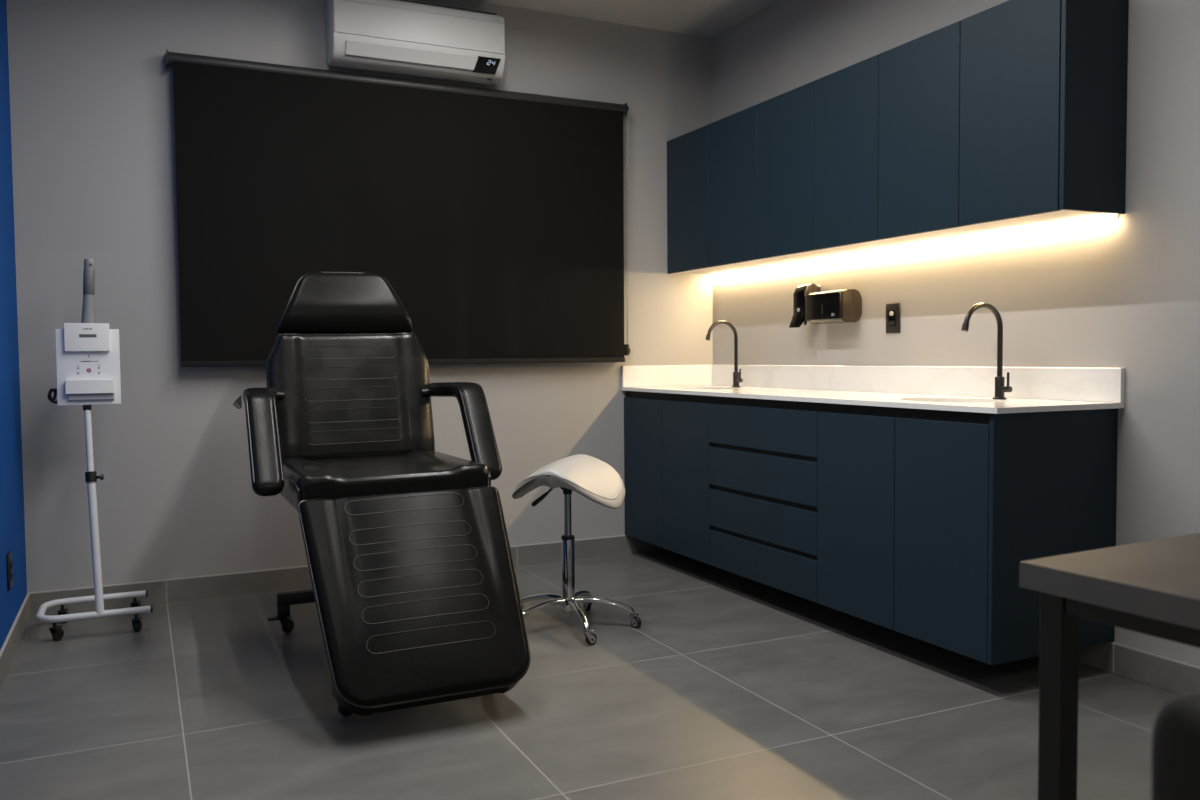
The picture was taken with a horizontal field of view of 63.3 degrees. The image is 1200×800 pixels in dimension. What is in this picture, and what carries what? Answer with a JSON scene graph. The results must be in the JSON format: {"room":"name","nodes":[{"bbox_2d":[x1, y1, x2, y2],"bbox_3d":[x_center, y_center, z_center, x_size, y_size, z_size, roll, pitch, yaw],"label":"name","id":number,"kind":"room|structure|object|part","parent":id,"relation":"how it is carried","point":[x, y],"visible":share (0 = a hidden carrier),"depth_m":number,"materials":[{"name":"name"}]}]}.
{"room":"examination room","nodes":[
{"label":"examination room","id":0,"kind":"room"},
{"bbox_2d":[0,0,26,649],"bbox_3d":[-2.030,-0.464,3.109,0.100,2.812,1.900,-2,3,-25],"label":"wall","id":1,"kind":"structure","parent":0,"point":[12,519],"depth_m":3.71,"materials":[{"name":"blue paint"}]},
{"bbox_2d":[6,551,12,590],"bbox_3d":[-2.118,0.613,3.495,0.013,0.128,0.083,-2,3,-25],"label":"wall outlet","id":2,"kind":"object","parent":1,"relation":"attached to","point":[9,555],"visible":1,"depth_m":3.46,"materials":[{"name":"black plastic"}]},
{"bbox_2d":[6,0,712,592],"bbox_3d":[-0.905,-0.547,4.750,3.544,2.812,0.100,-2,3,-25],"label":"wall","id":3,"kind":"structure","parent":0,"point":[91,87],"depth_m":4.25,"materials":[{"name":"grey paint"}]},
{"bbox_2d":[30,535,666,616],"bbox_3d":[-0.875,0.809,4.759,3.334,0.103,0.010,-2,3,-25],"label":"baseboard","id":4,"kind":"structure","parent":3,"relation":"attached to","point":[280,579],"depth_m":4.40,"materials":[{"name":"grey tile"}]},
{"bbox_2d":[166,49,629,366],"bbox_3d":[-0.851,-0.848,4.664,2.212,1.353,0.079,-2,3,-25],"label":"roller blind","id":5,"kind":"object","parent":3,"relation":"attached to","point":[494,218],"visible":0.94,"depth_m":4.60,"materials":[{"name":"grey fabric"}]},
{"bbox_3d":[-0.840,-0.183,4.662,2.150,0.024,0.014,-2,3,-25],"label":"rail","id":6,"kind":"part","parent":5,"relation":"part of","materials":[{"name":"black metal"}]},
{"bbox_3d":[0.142,-0.886,5.123,0.006,1.252,0.050,-2,3,-25],"label":"bead chain","id":7,"kind":"part","parent":5,"relation":"part of","materials":[{"name":"grey"}]},
{"bbox_2d":[325,0,504,84],"bbox_3d":[-0.856,-1.681,4.549,0.802,0.310,0.220,-2,3,-25],"label":"air conditioner","id":8,"kind":"object","parent":3,"relation":"attached to","point":[406,37],"visible":1,"depth_m":4.46,"materials":[{"name":"grey plastic"}]},
{"bbox_2d":[345,54,472,70],"bbox_3d":[-0.860,-1.549,4.469,0.609,0.009,0.013,-2,3,-25],"label":"outlet","id":9,"kind":"object","parent":8,"relation":"attached to","point":[405,61],"depth_m":4.46,"materials":[{"name":"grey plastic"}]},
{"bbox_3d":[-0.814,-1.718,4.457,0.794,0.173,0.012,-2,3,-25],"label":"panel","id":10,"kind":"part","parent":8,"relation":"part of","materials":[{"name":"grey plastic"}]},
{"bbox_2d":[398,0,496,14],"bbox_3d":[-0.857,-1.833,4.542,0.742,0.005,0.137,-2,3,-25],"label":"grille","id":11,"kind":"object","parent":8,"relation":"attached to","point":[401,1],"depth_m":4.53,"materials":[{"name":"grey plastic"}]},
{"bbox_2d":[621,365,711,386],"bbox_3d":[0.376,-0.133,5.310,0.572,0.113,0.020,-2,3,-25],"label":"backsplash","id":12,"kind":"structure","parent":3,"relation":"attached to","point":[652,375],"depth_m":5.29,"materials":[{"name":"white stone"}]},
{"bbox_2d":[0,550,1178,799],"bbox_3d":[0.504,1.028,1.883,3.544,0.100,6.600,-2,3,-25],"label":"floor","id":13,"kind":"structure","parent":0,"point":[728,685],"depth_m":2.90,"materials":[{"name":"grey tile"}]},
{"bbox_2d":[36,323,152,639],"bbox_3d":[-2.015,0.303,3.860,0.406,1.211,0.347,-2,3,-25],"label":"stand","id":14,"kind":"object","parent":13,"relation":"on","point":[87,354],"visible":1,"depth_m":3.80,"materials":[{"name":"white metal"}]},
{"bbox_2d":[83,405,91,409],"bbox_3d":[-2.022,0.025,3.837,0.030,0.030,0.040,-2,3,-25],"label":"socket","id":15,"kind":"object","parent":14,"relation":"attached to","point":[85,407],"depth_m":3.82,"materials":[{"name":"black plastic"}]},
{"bbox_2d":[81,259,94,322],"bbox_3d":[-2.026,-0.426,3.849,0.056,0.264,0.053,-2,3,-25],"label":"handpiece","id":16,"kind":"object","parent":14,"relation":"on","point":[88,309],"visible":0.97,"depth_m":3.83,"materials":[{"name":"grey plastic"}]},
{"bbox_3d":[-2.013,-0.129,3.831,0.222,0.298,0.037,-2,3,-26],"label":"control panel","id":17,"kind":"part","parent":14,"relation":"part of","materials":[{"name":"white plastic"}]},
{"bbox_2d":[65,379,113,400],"bbox_3d":[-1.997,-0.039,3.811,0.170,0.080,0.029,-2,3,-25],"label":"tray","id":18,"kind":"object","parent":14,"relation":"on","point":[75,389],"depth_m":3.80,"materials":[{"name":"grey plastic"}]},
{"bbox_3d":[-1.954,0.301,3.800,0.028,0.025,0.026,-2,3,-25],"label":"knob","id":19,"kind":"part","parent":14,"relation":"part of","materials":[{"name":"black plastic"}]},
{"bbox_2d":[233,272,530,715],"bbox_3d":[-0.777,0.209,3.402,0.929,1.421,1.510,-2,3,-24],"label":"chair","id":20,"kind":"object","parent":13,"relation":"on","point":[415,591],"visible":1,"depth_m":3.13,"materials":[{"name":"black leather"},{"name":"black steel"},{"name":"black plastic"}]},
{"bbox_3d":[-1.215,0.135,3.500,0.125,0.354,0.595,-1,3,-20],"label":"armrest","id":21,"kind":"part","parent":20,"relation":"part of","materials":[{"name":"black leather"}]},
{"bbox_3d":[-1.254,0.843,3.753,0.052,0.007,0.035,-2,3,-24],"label":"brake lever","id":22,"kind":"part","parent":20,"relation":"part of","materials":[{"name":"black metal"}]},
{"bbox_3d":[-0.756,0.800,3.438,0.630,0.093,1.035,-2,3,-24],"label":"frame","id":23,"kind":"part","parent":20,"relation":"part of","materials":[{"name":"black metal"}]},
{"bbox_3d":[-1.005,-0.009,3.927,0.639,0.518,0.207,-2,3,-24],"label":"backrest","id":24,"kind":"part","parent":20,"relation":"part of","materials":[{"name":"black leather"}]},
{"bbox_3d":[-0.818,0.278,3.534,0.636,0.132,0.770,-2,3,-24],"label":"seat","id":25,"kind":"part","parent":20,"relation":"part of","materials":[{"name":"black leather"}]},
{"bbox_3d":[-0.531,0.108,3.807,0.123,0.354,0.595,-2,3,-29],"label":"armrest","id":26,"kind":"part","parent":20,"relation":"part of","materials":[{"name":"black leather"}]},
{"bbox_2d":[512,454,640,644],"bbox_3d":[-0.128,0.563,3.797,0.518,0.667,0.494,-2,3,-25],"label":"stool","id":27,"kind":"object","parent":13,"relation":"on","point":[592,478],"visible":0.94,"depth_m":3.79,"materials":[{"name":"white leather"},{"name":"chrome"},{"name":"black plastic"}]},
{"bbox_3d":[-0.236,0.803,3.905,0.241,0.070,0.033,1,3,36],"label":"leg","id":28,"kind":"part","parent":27,"relation":"part of","materials":[{"name":"silver metal"}]},
{"bbox_3d":[-0.236,0.810,3.742,0.241,0.070,0.033,-2,3,-36],"label":"leg","id":29,"kind":"part","parent":27,"relation":"part of","materials":[{"name":"silver metal"}]},
{"bbox_3d":[-0.133,0.321,3.800,0.443,0.184,0.390,0,3,19],"label":"seat","id":30,"kind":"part","parent":27,"relation":"part of","materials":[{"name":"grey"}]},
{"bbox_3d":[-0.080,0.811,3.691,0.033,0.070,0.241,-1,3,-18],"label":"leg","id":31,"kind":"part","parent":27,"relation":"part of","materials":[{"name":"silver metal"}]},
{"bbox_3d":[-0.080,0.800,3.956,0.033,0.070,0.241,0,3,18],"label":"leg","id":32,"kind":"part","parent":27,"relation":"part of","materials":[{"name":"silver metal"}]},
{"bbox_3d":[0.016,0.805,3.821,0.241,0.070,0.033,0,3,1],"label":"leg","id":33,"kind":"part","parent":27,"relation":"part of","materials":[{"name":"silver metal"}]},
{"bbox_2d":[1019,533,1199,799],"bbox_3d":[1.365,0.628,1.144,0.951,0.750,1.300,-2,3,-28],"label":"desk","id":34,"kind":"object","parent":13,"relation":"on","point":[1152,588],"visible":1,"depth_m":1.44,"materials":[{"name":"grey laminate"}]},
{"bbox_3d":[0.692,0.637,1.474,0.040,0.706,0.040,-2,3,-28],"label":"leg","id":35,"kind":"part","parent":34,"relation":"part of","materials":[{"name":"black metal"}]},
{"bbox_3d":[1.362,0.308,1.130,0.902,0.030,1.252,-2,3,-28],"label":"frame rail","id":36,"kind":"part","parent":34,"relation":"part of","materials":[{"name":"black metal"}]},
{"bbox_2d":[1151,690,1199,799],"bbox_3d":[0.735,0.630,0.661,0.504,0.800,0.470,-1,3,-17],"label":"chair","id":37,"kind":"object","parent":13,"relation":"on","point":[1176,729],"visible":1,"depth_m":0.76,"materials":[{"name":"black fabric"}]},
{"bbox_2d":[471,0,777,37],"bbox_3d":[0.480,-1.881,1.753,3.544,0.100,6.600,-2,3,-25],"label":"ceiling","id":38,"kind":"structure","parent":0,"point":[704,18],"depth_m":4.93,"materials":[{"name":"grey paint"}]},
{"bbox_2d":[712,0,1199,666],"bbox_3d":[2.068,-0.471,2.512,0.100,2.812,6.500,-2,3,-25],"label":"wall","id":39,"kind":"structure","parent":0,"point":[1123,291],"depth_m":3.40,"materials":[{"name":"grey paint"}]},
{"bbox_2d":[624,391,711,563],"bbox_3d":[0.565,0.345,4.955,0.559,0.776,0.857,-2,3,-25],"label":"base cabinet","id":40,"kind":"object","parent":39,"relation":"attached to","point":[667,444],"visible":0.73,"depth_m":4.79,"materials":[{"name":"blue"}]},
{"bbox_3d":[0.227,0.362,5.038,0.018,0.740,0.416,-2,3,-25],"label":"door","id":41,"kind":"part","parent":40,"relation":"part of","materials":[{"name":"blue laminate"}]},
{"bbox_3d":[0.411,0.378,4.651,0.018,0.740,0.436,-2,3,-25],"label":"door","id":42,"kind":"part","parent":40,"relation":"part of","materials":[{"name":"blue laminate"}]},
{"bbox_2d":[621,365,1124,413],"bbox_3d":[0.913,-0.012,4.187,0.572,0.262,2.516,-2,3,-25],"label":"countertop","id":43,"kind":"structure","parent":40,"relation":"on","point":[962,389],"depth_m":3.89,"materials":[{"name":"white stone"}]},
{"bbox_2d":[705,320,742,386],"bbox_3d":[0.633,-0.235,4.964,0.206,0.344,0.070,-2,3,-25],"label":"faucet","id":44,"kind":"object","parent":43,"relation":"on","point":[737,378],"visible":1,"depth_m":5.00,"materials":[{"name":"black metal"}]},
{"bbox_3d":[0.625,-0.273,4.971,0.185,0.270,0.019,-2,3,-25],"label":"spout","id":45,"kind":"part","parent":44,"relation":"part of","materials":[{"name":"black metal"}]},
{"bbox_2d":[961,302,1011,398],"bbox_3d":[1.363,-0.173,3.433,0.206,0.344,0.070,-2,3,-25],"label":"faucet","id":46,"kind":"object","parent":43,"relation":"on","point":[1000,388],"visible":1,"depth_m":3.47,"materials":[{"name":"black metal"}]},
{"bbox_3d":[1.354,-0.211,3.440,0.185,0.270,0.019,-2,3,-25],"label":"spout","id":47,"kind":"part","parent":46,"relation":"part of","materials":[{"name":"black metal"}]},
{"bbox_3d":[1.446,-0.068,3.449,0.009,0.060,0.009,-2,3,-25],"label":"lever","id":48,"kind":"part","parent":46,"relation":"part of","materials":[{"name":"black metal"}]},
{"bbox_2d":[667,105,798,274],"bbox_3d":[0.674,-1.030,4.955,0.286,0.712,0.849,-2,3,-25],"label":"upper cabinet","id":49,"kind":"object","parent":39,"relation":"attached to","point":[712,168],"visible":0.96,"depth_m":4.86,"materials":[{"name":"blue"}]},
{"bbox_3d":[0.461,-1.034,5.092,0.018,0.712,0.416,-2,3,-25],"label":"door","id":50,"kind":"part","parent":49,"relation":"part of","materials":[{"name":"blue laminate"}]},
{"bbox_3d":[0.643,-1.019,4.708,0.018,0.712,0.428,-2,3,-25],"label":"door","id":51,"kind":"part","parent":49,"relation":"part of","materials":[{"name":"blue laminate"}]},
{"bbox_3d":[0.686,-0.684,4.975,0.267,0.015,0.849,-2,3,-25],"label":"panel","id":52,"kind":"part","parent":49,"relation":"part of","materials":[{"name":"blue laminate"}]},
{"bbox_2d":[711,214,1117,275],"bbox_3d":[1.151,-0.645,4.286,0.016,0.008,2.473,-2,3,-25],"label":"led strip","id":53,"kind":"object","parent":49,"relation":"attached to","point":[1114,215],"visible":1,"depth_m":3.86,"materials":[{"name":"white plastic"}]},
{"bbox_2d":[709,396,820,602],"bbox_3d":[0.918,0.375,4.214,0.559,0.776,0.783,-2,3,-25],"label":"base cabinet","id":54,"kind":"object","parent":39,"relation":"attached to","point":[763,453],"visible":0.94,"depth_m":4.05,"materials":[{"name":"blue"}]},
{"bbox_3d":[0.676,0.689,4.112,0.018,0.162,0.781,-2,3,-25],"label":"drawer","id":55,"kind":"part","parent":54,"relation":"part of","materials":[{"name":"blue laminate"}]},
{"bbox_3d":[0.675,0.504,4.104,0.018,0.167,0.781,-2,3,-25],"label":"drawer","id":56,"kind":"part","parent":54,"relation":"part of","materials":[{"name":"blue laminate"}]},
{"bbox_3d":[0.673,0.312,4.095,0.018,0.172,0.781,-2,3,-25],"label":"drawer","id":57,"kind":"part","parent":54,"relation":"part of","materials":[{"name":"blue laminate"}]},
{"bbox_3d":[0.672,0.119,4.086,0.018,0.176,0.781,-2,3,-25],"label":"drawer","id":58,"kind":"part","parent":54,"relation":"part of","materials":[{"name":"blue laminate"}]},
{"bbox_2d":[789,283,820,327],"bbox_3d":[0.962,-0.443,4.575,0.129,0.207,0.087,-2,3,-25],"label":"soap dispenser","id":59,"kind":"object","parent":39,"relation":"attached to","point":[799,296],"visible":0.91,"depth_m":4.55,"materials":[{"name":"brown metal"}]},
{"bbox_3d":[0.925,-0.375,4.560,0.046,0.074,0.073,-2,3,-25],"label":"push lever","id":60,"kind":"part","parent":59,"relation":"part of","materials":[{"name":"black plastic"}]},
{"bbox_3d":[0.939,-0.456,4.563,0.017,0.099,0.087,-2,3,-25],"label":"plate","id":61,"kind":"part","parent":59,"relation":"part of","materials":[{"name":"black plastic"}]},
{"bbox_2d":[805,289,861,323],"bbox_3d":[1.052,-0.420,4.392,0.124,0.146,0.244,-2,3,-25],"label":"paper towel dispenser","id":62,"kind":"object","parent":39,"relation":"attached to","point":[843,305],"visible":1,"depth_m":4.31,"materials":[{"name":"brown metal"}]},
{"bbox_3d":[1.006,-0.419,4.370,0.020,0.116,0.244,-2,3,-25],"label":"plate","id":63,"kind":"part","parent":62,"relation":"part of","materials":[{"name":"black plastic"}]},
{"bbox_2d":[757,54,926,260],"bbox_3d":[1.032,-0.999,4.204,0.286,0.712,0.815,-2,3,-25],"label":"upper cabinet","id":64,"kind":"object","parent":39,"relation":"attached to","point":[818,140],"visible":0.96,"depth_m":4.10,"materials":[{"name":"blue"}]},
{"bbox_3d":[0.825,-1.003,4.327,0.018,0.712,0.411,-2,3,-25],"label":"door","id":65,"kind":"part","parent":64,"relation":"part of","materials":[{"name":"blue laminate"}]},
{"bbox_3d":[1.000,-0.988,3.959,0.018,0.712,0.399,-2,3,-25],"label":"door","id":66,"kind":"part","parent":64,"relation":"part of","materials":[{"name":"blue laminate"}]},
{"bbox_3d":[1.044,-0.653,4.223,0.267,0.015,0.815,-2,3,-25],"label":"panel","id":67,"kind":"part","parent":64,"relation":"part of","materials":[{"name":"blue laminate"}]},
{"bbox_2d":[886,303,900,332],"bbox_3d":[1.239,-0.346,4.126,0.019,0.126,0.083,-2,3,-25],"label":"wall outlet","id":68,"kind":"object","parent":39,"relation":"attached to","point":[892,310],"visible":1,"depth_m":4.12,"materials":[{"name":"black plastic"}]},
{"bbox_2d":[712,365,1124,402],"bbox_3d":[1.166,-0.094,4.293,0.020,0.113,2.496,-2,3,-25],"label":"backsplash","id":69,"kind":"structure","parent":39,"relation":"attached to","point":[1047,383],"depth_m":3.87,"materials":[{"name":"white stone"}]},
{"bbox_2d":[817,403,1117,664],"bbox_3d":[1.269,0.405,3.476,0.559,0.776,0.850,-2,3,-25],"label":"base cabinet","id":70,"kind":"object","parent":39,"relation":"attached to","point":[927,520],"visible":0.81,"depth_m":3.16,"materials":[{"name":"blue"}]},
{"bbox_3d":[0.933,0.423,3.555,0.018,0.740,0.419,-2,3,-25],"label":"door","id":71,"kind":"part","parent":70,"relation":"part of","materials":[{"name":"blue laminate"}]},
{"bbox_3d":[1.112,0.438,3.179,0.018,0.740,0.408,-2,3,-25],"label":"door","id":72,"kind":"part","parent":70,"relation":"part of","materials":[{"name":"blue laminate"}]},
{"bbox_3d":[1.448,0.421,3.100,0.559,0.776,0.017,-2,3,-25],"label":"panel","id":73,"kind":"part","parent":70,"relation":"part of","materials":[{"name":"blue laminate"}]},
{"bbox_2d":[878,0,1127,241],"bbox_3d":[1.389,-0.969,3.455,0.286,0.712,0.842,-2,3,-25],"label":"upper cabinet","id":74,"kind":"object","parent":39,"relation":"attached to","point":[1011,114],"visible":1,"depth_m":3.23,"materials":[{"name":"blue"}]},
{"bbox_3d":[1.175,-0.973,3.592,0.018,0.712,0.410,-2,3,-25],"label":"door","id":75,"kind":"part","parent":74,"relation":"part of","materials":[{"name":"blue laminate"}]},
{"bbox_3d":[1.396,-0.623,3.484,0.267,0.015,0.822,-2,3,-25],"label":"panel","id":76,"kind":"part","parent":74,"relation":"part of","materials":[{"name":"blue laminate"}]},
{"bbox_3d":[1.352,-0.958,3.220,0.018,0.712,0.407,-2,3,-25],"label":"door","id":77,"kind":"part","parent":74,"relation":"part of","materials":[{"name":"blue laminate"}]},
{"bbox_3d":[1.566,-0.954,3.083,0.286,0.711,0.018,-2,3,-25],"label":"panel","id":78,"kind":"part","parent":74,"relation":"part of","materials":[{"name":"blue laminate"}]},
{"bbox_2d":[1079,642,1199,694],"bbox_3d":[2.008,0.882,2.594,0.010,0.103,6.400,-2,3,-25],"label":"baseboard","id":79,"kind":"structure","parent":39,"relation":"attached to","point":[1175,676],"depth_m":3.13,"materials":[{"name":"grey tile"}]},
{"bbox_3d":[-0.634,-0.344,0.177,0.100,2.812,4.600,-2,3,-25],"label":"wall","id":80,"kind":"structure","parent":0,"visible":0},
{"bbox_2d":[0,593,29,689],"bbox_3d":[-1.000,0.971,1.159,0.010,0.103,6.390,-2,3,-25],"label":"baseboard","id":81,"kind":"structure","parent":80,"relation":"attached to","point":[9,648],"depth_m":3.52,"materials":[{"name":"grey tile"}]}
]}

